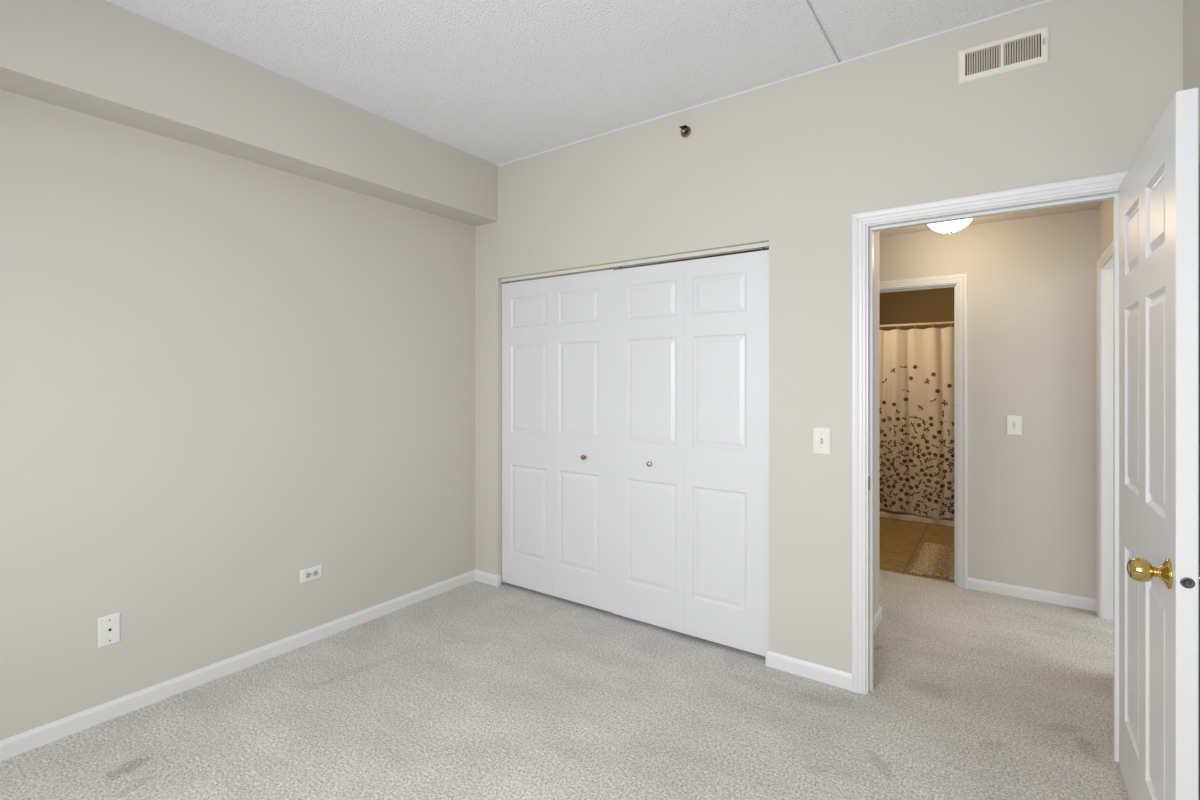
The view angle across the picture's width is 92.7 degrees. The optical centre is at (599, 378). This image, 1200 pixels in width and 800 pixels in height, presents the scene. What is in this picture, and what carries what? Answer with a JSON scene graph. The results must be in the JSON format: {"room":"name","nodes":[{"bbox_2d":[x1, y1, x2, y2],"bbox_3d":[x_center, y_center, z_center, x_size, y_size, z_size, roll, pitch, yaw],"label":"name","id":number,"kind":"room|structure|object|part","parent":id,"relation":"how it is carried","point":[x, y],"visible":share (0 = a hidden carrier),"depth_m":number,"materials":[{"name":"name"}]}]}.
{"room":"empty bedroom","nodes":[
{"label":"empty bedroom","id":0,"kind":"room"},
{"bbox_2d":[0,0,497,225],"bbox_3d":[-1.758,-1.230,2.436,0.215,0.378,3.450,0,0,35],"label":"soffit","id":1,"kind":"structure","parent":0,"point":[103,59],"depth_m":2.46,"materials":[{"name":"paint"}]},
{"bbox_2d":[0,89,549,739],"bbox_3d":[-1.690,-0.045,2.847,0.150,2.829,4.500,0,0,35],"label":"wall","id":2,"kind":"structure","parent":0,"point":[224,378],"depth_m":2.57,"materials":[{"name":"paint"}]},
{"bbox_2d":[98,612,120,648],"bbox_3d":[-1.975,1.013,2.306,0.008,0.122,0.071,0,0,35],"label":"cable jack","id":3,"kind":"object","parent":2,"relation":"attached to","point":[109,626],"visible":1,"depth_m":2.30,"materials":[{"name":"white plastic"}]},
{"bbox_2d":[0,570,474,761],"bbox_3d":[-1.840,1.335,2.494,0.012,0.070,3.450,0,0,35],"label":"baseboard","id":4,"kind":"structure","parent":2,"relation":"attached to","point":[31,739],"depth_m":2.57,"materials":[{"name":"white paint"}]},
{"bbox_2d":[300,565,321,583],"bbox_3d":[-1.501,1.016,2.979,0.008,0.068,0.116,0,0,35],"label":"power outlet","id":5,"kind":"object","parent":2,"relation":"attached to","point":[313,573],"visible":1,"depth_m":2.97,"materials":[{"name":"white plastic"}]},
{"bbox_2d":[0,517,1128,799],"bbox_3d":[1.417,1.410,2.829,5.250,0.080,8.050,0,0,35],"label":"floor","id":6,"kind":"structure","parent":0,"point":[475,690],"depth_m":2.32,"materials":[{"name":"carpet"}]},
{"bbox_2d":[879,508,953,518],"bbox_3d":[3.334,1.170,5.818,1.530,0.400,0.746,0,0,35],"label":"bathtub","id":7,"kind":"object","parent":6,"relation":"on","point":[882,509],"visible":0.02,"depth_m":5.64,"materials":[{"name":"ceramic"}]},
{"bbox_2d":[879,510,953,526],"bbox_3d":[3.096,1.342,5.480,1.530,0.056,0.079,0,0,35],"label":"trim","id":8,"kind":"structure","parent":7,"relation":"attached to","point":[884,514],"depth_m":5.49,"materials":[{"name":"wood"}]},
{"bbox_2d":[909,542,953,579],"bbox_3d":[2.671,1.359,4.240,0.582,0.022,0.884,0,0,35],"label":"bath mat","id":9,"kind":"object","parent":6,"relation":"on","point":[932,559],"visible":0.52,"depth_m":4.23,"materials":[{"name":"beige fabric"}]},
{"bbox_2d":[106,0,1044,164],"bbox_3d":[-0.435,-1.459,1.513,3.640,0.100,3.665,0,0,35],"label":"ceiling","id":10,"kind":"structure","parent":0,"point":[497,82],"depth_m":2.42,"materials":[{"name":"white paint"}]},
{"bbox_2d":[555,231,878,614],"bbox_3d":[0.408,-0.068,3.640,2.366,2.875,0.785,0,0,35],"label":"wall","id":11,"kind":"structure","parent":0,"point":[876,233],"depth_m":3.20,"materials":[{"name":"paint"}]},
{"bbox_2d":[874,606,881,632],"bbox_3d":[0.830,1.335,3.360,1.378,0.070,0.781,0,0,35],"label":"baseboard","id":12,"kind":"structure","parent":11,"relation":"attached to","point":[878,615],"depth_m":3.19,"materials":[{"name":"white paint"}]},
{"bbox_2d":[475,0,1182,673],"bbox_3d":[0.649,-0.045,2.920,3.590,2.829,0.115,0,0,35],"label":"wall","id":13,"kind":"structure","parent":0,"point":[788,165],"depth_m":2.62,"materials":[{"name":"paint"}]},
{"bbox_2d":[475,569,500,586],"bbox_3d":[-0.756,1.335,3.848,0.225,0.070,0.036,0,0,35],"label":"baseboard","id":14,"kind":"structure","parent":13,"relation":"attached to","point":[484,577],"depth_m":3.82,"materials":[{"name":"white paint"}]},
{"bbox_2d":[501,242,768,282],"bbox_3d":[0.098,-0.654,3.307,1.817,0.020,0.040,0,0,35],"label":"track","id":15,"kind":"object","parent":13,"relation":"attached to","point":[766,244],"visible":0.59,"depth_m":3.18,"materials":[{"name":"white metal"}]},
{"bbox_2d":[502,268,614,612],"bbox_3d":[-0.288,0.347,3.557,0.892,2.001,0.061,0,0,35],"label":"bifold closet door","id":16,"kind":"structure","parent":15,"relation":"hanging from","point":[557,332],"depth_m":3.53,"materials":[{"name":"white paint"}]},
{"bbox_3d":[-0.462,0.357,3.697,0.446,1.981,0.032,0,0,35],"label":"door","id":17,"kind":"part","parent":16,"relation":"part of","materials":[{"name":"white paint"}]},
{"bbox_3d":[-0.098,0.357,3.440,0.446,1.981,0.032,0,0,35],"label":"door","id":18,"kind":"part","parent":16,"relation":"part of","materials":[{"name":"white paint"}]},
{"bbox_2d":[613,247,768,656],"bbox_3d":[0.449,0.351,3.029,0.915,1.993,0.061,0,0,35],"label":"bifold closet door","id":19,"kind":"structure","parent":15,"relation":"hanging from","point":[691,337],"depth_m":3.00,"materials":[{"name":"white paint"}]},
{"bbox_3d":[0.271,0.361,3.173,0.459,1.973,0.032,0,0,35],"label":"door","id":20,"kind":"part","parent":19,"relation":"part of","materials":[{"name":"white paint"}]},
{"bbox_3d":[0.645,0.361,2.909,0.456,1.973,0.032,0,0,35],"label":"door","id":21,"kind":"part","parent":19,"relation":"part of","materials":[{"name":"white paint"}]},
{"bbox_2d":[680,125,690,137],"bbox_3d":[0.437,-1.290,2.974,0.058,0.058,0.042,0,0,35],"label":"sprinkler","id":22,"kind":"object","parent":13,"relation":"attached to","point":[685,130],"visible":1,"depth_m":2.98,"materials":[{"name":"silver metal"}]},
{"bbox_2d":[497,0,1052,165],"bbox_3d":[0.640,-1.406,2.852,3.225,0.006,0.007,0,0,35],"label":"caulk line","id":23,"kind":"structure","parent":13,"relation":"attached to","point":[1045,1],"depth_m":2.62,"materials":[{"name":"white paint"}]},
{"bbox_2d":[766,650,851,690],"bbox_3d":[0.958,1.335,2.637,0.385,0.070,0.032,0,0,35],"label":"baseboard","id":24,"kind":"structure","parent":13,"relation":"attached to","point":[817,672],"depth_m":2.62,"materials":[{"name":"white paint"}]},
{"bbox_2d":[813,427,830,454],"bbox_3d":[1.001,0.281,2.589,0.078,0.124,0.020,0,0,35],"label":"light switch","id":25,"kind":"object","parent":13,"relation":"attached to","point":[821,435],"visible":1,"depth_m":2.59,"materials":[{"name":"beige plastic"}]},
{"bbox_2d":[852,171,1127,761],"bbox_3d":[1.532,0.322,2.298,0.944,2.095,0.146,0,0,35],"label":"door frame","id":26,"kind":"structure","parent":13,"relation":"attached to","point":[1100,187],"depth_m":2.49,"materials":[{"name":"white paint"}]},
{"bbox_2d":[1119,87,1199,799],"bbox_3d":[1.600,0.341,1.661,0.192,2.033,0.810,0,0,35],"label":"door","id":27,"kind":"structure","parent":26,"relation":"attached to","point":[1159,573],"depth_m":1.50,"materials":[{"name":"white paint"}]},
{"bbox_3d":[1.361,0.477,1.423,0.077,0.074,0.074,0,0,35],"label":"knob","id":28,"kind":"part","parent":27,"relation":"part of","materials":[{"name":"gold metal"}]},
{"bbox_3d":[1.371,0.476,1.336,0.026,0.026,0.005,0,0,35],"label":"latch plate","id":29,"kind":"part","parent":27,"relation":"part of","materials":[{"name":"metal"}]},
{"bbox_2d":[958,25,1048,83],"bbox_3d":[1.577,-1.248,2.245,0.287,0.132,0.118,0,0,35],"label":"air vent","id":30,"kind":"object","parent":13,"relation":"in","point":[1029,48],"visible":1,"depth_m":2.21,"materials":[{"name":"beige metal"}]},
{"bbox_2d":[879,287,953,330],"bbox_3d":[3.605,0.172,6.149,1.900,2.395,0.100,0,0,35],"label":"wall","id":31,"kind":"structure","parent":0,"point":[928,305],"depth_m":6.20,"materials":[{"name":"paint"}]},
{"bbox_2d":[879,208,1098,598],"bbox_3d":[2.031,0.172,4.087,2.705,2.395,0.115,0,0,35],"label":"wall","id":32,"kind":"structure","parent":0,"point":[1031,281],"depth_m":3.57,"materials":[{"name":"paint"}]},
{"bbox_2d":[879,274,966,588],"bbox_3d":[2.074,0.340,4.047,0.886,2.059,0.130,0,0,35],"label":"door frame","id":33,"kind":"structure","parent":32,"relation":"attached to","point":[958,281],"depth_m":3.77,"materials":[{"name":"white paint"}]},
{"bbox_2d":[1006,415,1021,435],"bbox_3d":[2.604,0.293,3.600,0.078,0.124,0.020,0,0,35],"label":"light switch","id":34,"kind":"object","parent":32,"relation":"attached to","point":[1013,423],"visible":1,"depth_m":3.60,"materials":[{"name":"white plastic"}]},
{"bbox_2d":[967,577,1095,610],"bbox_3d":[2.670,1.335,3.559,0.652,0.070,0.012,0,0,35],"label":"baseboard","id":35,"kind":"structure","parent":32,"relation":"attached to","point":[1086,603],"depth_m":3.54,"materials":[{"name":"white paint"}]},
{"bbox_2d":[879,201,1101,236],"bbox_3d":[2.270,-1.055,4.499,2.620,0.100,4.335,0,0,35],"label":"ceiling","id":36,"kind":"structure","parent":0,"point":[1090,205],"depth_m":3.53,"materials":[{"name":"paint"}]},
{"bbox_2d":[927,218,972,233],"bbox_3d":[2.083,-0.933,3.411,0.276,0.144,0.276,0,0,35],"label":"ceiling lamp","id":37,"kind":"object","parent":36,"relation":"attached to","point":[948,227],"visible":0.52,"depth_m":3.36,"materials":[{"name":"white glass"}]},
{"bbox_2d":[1099,0,1199,799],"bbox_3d":[1.474,-0.045,1.136,0.185,2.829,5.350,0,0,35],"label":"wall","id":38,"kind":"structure","parent":0,"point":[1191,8],"depth_m":1.84,"materials":[{"name":"paint"}]},
{"bbox_2d":[1096,241,1112,619],"bbox_3d":[2.685,0.341,2.927,0.130,2.057,0.914,0,0,35],"label":"door frame","id":39,"kind":"structure","parent":38,"relation":"attached to","point":[1104,264],"depth_m":3.27,"materials":[{"name":"white paint"}]},
{"bbox_3d":[2.145,0.172,5.597,0.150,2.395,2.485,0,0,35],"label":"wall","id":40,"kind":"structure","parent":0,"visible":0},
{"bbox_2d":[879,321,953,326],"bbox_3d":[3.105,-0.527,5.492,1.540,0.060,0.060,0,0,35],"label":"curtain rod","id":41,"kind":"object","parent":40,"relation":"attached to","point":[948,322],"visible":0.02,"depth_m":5.52,"materials":[{"name":"metal"}]},
{"bbox_2d":[879,327,953,518],"bbox_3d":[3.069,0.411,5.442,1.442,1.787,0.096,0,0,35],"label":"shower curtain","id":42,"kind":"object","parent":41,"relation":"hanging from","point":[916,366],"visible":0.49,"depth_m":5.47,"materials":[{"name":"fabric"}]}
]}

